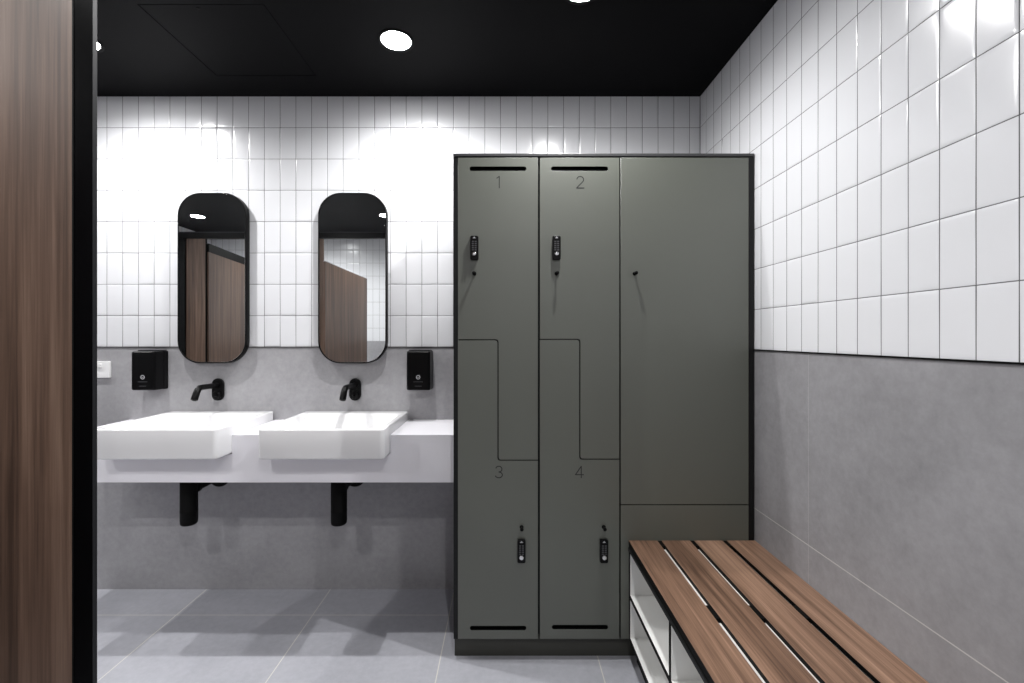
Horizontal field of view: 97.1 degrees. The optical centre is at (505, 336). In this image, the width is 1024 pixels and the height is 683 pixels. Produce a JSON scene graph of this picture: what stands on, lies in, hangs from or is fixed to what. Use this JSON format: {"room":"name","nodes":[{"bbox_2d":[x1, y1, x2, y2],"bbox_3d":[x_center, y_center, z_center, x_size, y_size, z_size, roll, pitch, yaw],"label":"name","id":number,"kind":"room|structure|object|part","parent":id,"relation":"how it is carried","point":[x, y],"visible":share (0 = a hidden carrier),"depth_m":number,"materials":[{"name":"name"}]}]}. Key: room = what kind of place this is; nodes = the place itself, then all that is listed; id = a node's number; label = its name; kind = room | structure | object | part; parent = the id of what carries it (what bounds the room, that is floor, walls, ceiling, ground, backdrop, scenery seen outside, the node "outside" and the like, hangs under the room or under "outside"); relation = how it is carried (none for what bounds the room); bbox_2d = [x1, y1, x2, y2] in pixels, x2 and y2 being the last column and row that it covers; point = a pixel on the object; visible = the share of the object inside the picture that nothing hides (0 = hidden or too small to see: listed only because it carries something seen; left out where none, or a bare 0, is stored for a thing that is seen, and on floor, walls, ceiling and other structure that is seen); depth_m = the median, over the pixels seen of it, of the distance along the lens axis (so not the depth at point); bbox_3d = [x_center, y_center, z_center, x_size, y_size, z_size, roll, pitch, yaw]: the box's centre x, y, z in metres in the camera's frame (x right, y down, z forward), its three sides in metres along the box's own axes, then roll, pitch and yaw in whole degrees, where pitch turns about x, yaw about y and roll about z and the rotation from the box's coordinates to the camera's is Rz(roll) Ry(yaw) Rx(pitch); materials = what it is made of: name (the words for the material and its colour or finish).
{"room":"changing room","nodes":[
{"label":"changing room","id":0,"kind":"room"},
{"bbox_2d":[97,589,644,682],"bbox_3d":[-1.242,1.268,0.616,4.517,0.100,3.292,0,0,0],"label":"floor","id":1,"kind":"structure","parent":0,"point":[144,635],"depth_m":1.81,"materials":[{"name":"grey tile"}]},
{"bbox_2d":[0,0,96,682],"bbox_3d":[-0.758,0.208,0.602,0.420,2.020,0.007,0,0,0],"label":"partition panel","id":2,"kind":"object","parent":1,"relation":"on","point":[48,48],"visible":1,"depth_m":0.60,"materials":[{"name":"brown wood"}]},
{"bbox_2d":[453,153,753,655],"bbox_3d":[0.368,0.264,1.926,1.131,1.908,0.506,0,0,0],"label":"lockers","id":3,"kind":"object","parent":1,"relation":"on","point":[604,302],"visible":0.97,"depth_m":1.70,"materials":[{"name":"grey laminate"}]},
{"bbox_3d":[-0.030,0.574,1.709,0.301,1.123,0.018,0,0,0],"label":"door","id":4,"kind":"part","parent":3,"relation":"part of","materials":[{"name":"grey laminate"}]},
{"bbox_3d":[-0.030,-0.107,1.709,0.301,1.136,0.018,0,0,0],"label":"door","id":5,"kind":"part","parent":3,"relation":"part of","materials":[{"name":"grey metal"}]},
{"bbox_3d":[0.277,0.573,1.709,0.299,1.125,0.018,0,0,0],"label":"door","id":6,"kind":"part","parent":3,"relation":"part of","materials":[{"name":"grey laminate"}]},
{"bbox_3d":[0.277,-0.108,1.709,0.299,1.132,0.018,0,0,0],"label":"door","id":7,"kind":"part","parent":3,"relation":"part of","materials":[{"name":"grey metal"}]},
{"bbox_3d":[0.368,-0.684,1.938,1.131,0.010,0.481,0,0,0],"label":"panel","id":8,"kind":"part","parent":3,"relation":"part of","materials":[{"name":"grey"}]},
{"bbox_3d":[0.672,0.884,1.709,0.482,0.503,0.018,0,0,0],"label":"panel","id":9,"kind":"part","parent":3,"relation":"part of","materials":[{"name":"grey laminate"}]},
{"bbox_3d":[0.672,-0.023,1.709,0.482,1.304,0.018,0,0,0],"label":"door","id":10,"kind":"part","parent":3,"relation":"part of","materials":[{"name":"grey metal"}]},
{"bbox_2d":[628,540,928,682],"bbox_3d":[0.696,0.991,1.056,0.476,0.454,1.282,0,0,0],"label":"bench","id":11,"kind":"object","parent":1,"relation":"on","point":[701,611],"visible":1,"depth_m":1.26,"materials":[{"name":"brown wood"}]},
{"bbox_3d":[0.692,1.127,1.056,0.461,0.018,1.282,0,0,0],"label":"panel","id":12,"kind":"part","parent":11,"relation":"part of","materials":[{"name":"white laminate"}]},
{"bbox_2d":[630,595,668,680],"bbox_3d":[0.692,0.969,1.480,0.461,0.018,0.397,0,0,0],"label":"shelf","id":13,"kind":"object","parent":11,"relation":"attached to","point":[655,623],"depth_m":1.51,"materials":[{"name":"white laminate"}]},
{"bbox_3d":[0.470,0.795,1.056,0.024,0.011,1.282,0,0,0],"label":"steel rail","id":14,"kind":"part","parent":11,"relation":"part of","materials":[{"name":"metal"}]},
{"bbox_2d":[671,680,703,682],"bbox_3d":[0.692,0.969,1.058,0.461,0.018,0.408,0,0,0],"label":"shelf","id":15,"kind":"object","parent":11,"relation":"attached to","point":[672,681],"depth_m":1.26,"materials":[{"name":"white laminate"}]},
{"bbox_3d":[0.692,0.960,1.688,0.461,0.317,0.018,0,0,0],"label":"panel","id":16,"kind":"part","parent":11,"relation":"part of","materials":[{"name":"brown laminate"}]},
{"bbox_3d":[0.929,0.969,1.056,0.011,0.335,1.282,0,0,0],"label":"panel","id":17,"kind":"part","parent":11,"relation":"part of","materials":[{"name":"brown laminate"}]},
{"bbox_2d":[97,96,699,588],"bbox_3d":[-1.242,0.028,2.221,4.357,2.380,0.081,0,0,0],"label":"wall","id":18,"kind":"structure","parent":0,"point":[282,156],"depth_m":2.18,"materials":[{"name":"white tile"}]},
{"bbox_2d":[97,361,110,377],"bbox_3d":[-1.963,0.157,2.174,0.116,0.079,0.016,0,0,0],"label":"switch plate","id":19,"kind":"object","parent":18,"relation":"attached to","point":[103,367],"visible":0.48,"depth_m":2.17,"materials":[{"name":"white plastic"}]},
{"bbox_2d":[132,350,167,389],"bbox_3d":[-1.686,0.155,2.139,0.111,0.187,0.086,0,0,0],"label":"soap dispenser","id":20,"kind":"object","parent":18,"relation":"attached to","point":[149,367],"visible":1,"depth_m":2.10,"materials":[{"name":"black plastic"}]},
{"bbox_2d":[190,378,224,400],"bbox_3d":[-1.385,0.253,2.088,0.056,0.107,0.186,0,0,0],"label":"tap","id":21,"kind":"object","parent":18,"relation":"attached to","point":[217,385],"visible":1,"depth_m":2.16,"materials":[{"name":"black metal"}]},
{"bbox_3d":[-1.385,0.252,2.083,0.029,0.070,0.175,0,0,0],"label":"spout","id":22,"kind":"part","parent":21,"relation":"part of","materials":[{"name":"black metal"}]},
{"bbox_3d":[-1.385,0.279,2.158,0.040,0.040,0.025,0,0,0],"label":"handle","id":23,"kind":"part","parent":21,"relation":"part of","materials":[{"name":"black metal"}]},
{"bbox_3d":[-1.385,0.253,2.175,0.056,0.107,0.012,0,0,0],"label":"wall plate","id":24,"kind":"part","parent":21,"relation":"part of","materials":[{"name":"black metal"}]},
{"bbox_2d":[177,193,249,362],"bbox_3d":[-1.400,-0.281,2.166,0.326,0.812,0.032,0,0,0],"label":"wall mirror","id":25,"kind":"object","parent":18,"relation":"attached to","point":[213,229],"visible":1,"depth_m":2.15,"materials":[{"name":"black mirror"}]},
{"bbox_2d":[97,420,453,481],"bbox_3d":[-1.008,0.495,2.010,1.615,0.193,0.342,0,0,0],"label":"countertop","id":26,"kind":"structure","parent":18,"relation":"attached to","point":[420,450],"depth_m":1.84,"materials":[{"name":"white stone"}]},
{"bbox_2d":[97,411,272,458],"bbox_3d":[-1.361,0.415,1.961,0.490,0.117,0.438,0,0,0],"label":"basin","id":27,"kind":"object","parent":26,"relation":"in","point":[173,434],"visible":0.84,"depth_m":1.74,"materials":[{"name":"white ceramic"}]},
{"bbox_2d":[179,482,227,526],"bbox_3d":[-1.383,0.704,2.060,0.104,0.224,0.244,0,0,0],"label":"trap","id":28,"kind":"object","parent":26,"relation":"attached to","point":[189,491],"visible":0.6,"depth_m":1.95,"materials":[{"name":"black metal"}]},
{"bbox_2d":[179,482,197,526],"bbox_3d":[-1.383,0.704,1.972,0.068,0.224,0.068,0,0,0],"label":"pipe","id":29,"kind":"object","parent":28,"relation":"on","point":[188,511],"depth_m":1.94,"materials":[{"name":"black metal"}]},
{"bbox_2d":[259,411,407,458],"bbox_3d":[-0.716,0.415,1.961,0.490,0.117,0.438,0,0,0],"label":"basin","id":30,"kind":"object","parent":26,"relation":"in","point":[308,434],"visible":0.93,"depth_m":1.74,"materials":[{"name":"white ceramic"}]},
{"bbox_2d":[331,482,362,526],"bbox_3d":[-0.729,0.704,2.060,0.104,0.224,0.244,0,0,0],"label":"trap","id":31,"kind":"object","parent":26,"relation":"attached to","point":[338,489],"visible":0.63,"depth_m":1.94,"materials":[{"name":"black metal"}]},
{"bbox_2d":[331,482,346,526],"bbox_3d":[-0.729,0.704,1.972,0.068,0.224,0.068,0,0,0],"label":"pipe","id":32,"kind":"object","parent":31,"relation":"on","point":[338,489],"depth_m":1.94,"materials":[{"name":"black metal"}]},
{"bbox_2d":[339,378,360,400],"bbox_3d":[-0.726,0.253,2.088,0.056,0.107,0.186,0,0,0],"label":"tap","id":33,"kind":"object","parent":18,"relation":"attached to","point":[354,386],"visible":1,"depth_m":2.16,"materials":[{"name":"black metal"}]},
{"bbox_3d":[-0.726,0.252,2.083,0.029,0.070,0.175,0,0,0],"label":"spout","id":34,"kind":"part","parent":33,"relation":"part of","materials":[{"name":"black metal"}]},
{"bbox_3d":[-0.726,0.279,2.158,0.040,0.040,0.025,0,0,0],"label":"handle","id":35,"kind":"part","parent":33,"relation":"part of","materials":[{"name":"black metal"}]},
{"bbox_3d":[-0.726,0.253,2.175,0.056,0.107,0.012,0,0,0],"label":"wall plate","id":36,"kind":"part","parent":33,"relation":"part of","materials":[{"name":"black metal"}]},
{"bbox_2d":[318,193,387,362],"bbox_3d":[-0.732,-0.281,2.166,0.326,0.812,0.032,0,0,0],"label":"wall mirror","id":37,"kind":"object","parent":18,"relation":"attached to","point":[352,227],"visible":1,"depth_m":2.15,"materials":[{"name":"black mirror"}]},
{"bbox_2d":[407,350,432,389],"bbox_3d":[-0.407,0.155,2.139,0.111,0.187,0.086,0,0,0],"label":"soap dispenser","id":38,"kind":"object","parent":18,"relation":"attached to","point":[419,362],"visible":1,"depth_m":2.10,"materials":[{"name":"black plastic"}]},
{"bbox_2d":[97,0,777,95],"bbox_3d":[-1.242,-1.187,0.616,4.517,0.050,3.292,0,0,0],"label":"ceiling","id":39,"kind":"structure","parent":0,"point":[461,47],"depth_m":1.82,"materials":[{"name":"black paint"}]},
{"bbox_2d":[97,40,104,51],"bbox_3d":[-1.668,-1.160,1.773,0.140,0.004,0.140,0,0,0],"label":"recessed light","id":40,"kind":"object","parent":39,"relation":"in","point":[100,47],"visible":0.2,"depth_m":1.81,"materials":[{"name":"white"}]},
{"bbox_2d":[139,4,314,74],"bbox_3d":[-1.067,-1.171,1.794,0.438,0.022,0.427,0,0,0],"label":"ceiling hatch","id":41,"kind":"object","parent":39,"relation":"attached to","point":[229,39],"visible":0.95,"depth_m":1.75,"materials":[{"name":"black paint"}]},
{"bbox_2d":[378,29,413,51],"bbox_3d":[-0.431,-1.160,1.773,0.140,0.004,0.140,0,0,0],"label":"recessed light","id":42,"kind":"object","parent":39,"relation":"in","point":[395,40],"visible":1,"depth_m":1.77,"materials":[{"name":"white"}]},
{"bbox_2d":[566,0,593,4],"bbox_3d":[0.254,-1.160,1.508,0.140,0.004,0.140,0,0,0],"label":"recessed light","id":43,"kind":"object","parent":39,"relation":"in","point":[576,2],"visible":1,"depth_m":1.56,"materials":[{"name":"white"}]},
{"bbox_2d":[700,0,1023,682],"bbox_3d":[0.976,0.028,0.616,0.081,2.380,3.132,0,0,0],"label":"wall","id":44,"kind":"structure","parent":0,"point":[885,138],"depth_m":1.08,"materials":[{"name":"white tile"}]},
{"bbox_2d":[754,349,1023,364],"bbox_3d":[0.935,0.048,0.614,0.004,0.004,3.128,0,0,0],"label":"trim","id":45,"kind":"structure","parent":44,"relation":"attached to","point":[940,359],"depth_m":1.04,"materials":[{"name":"black"}]}
]}

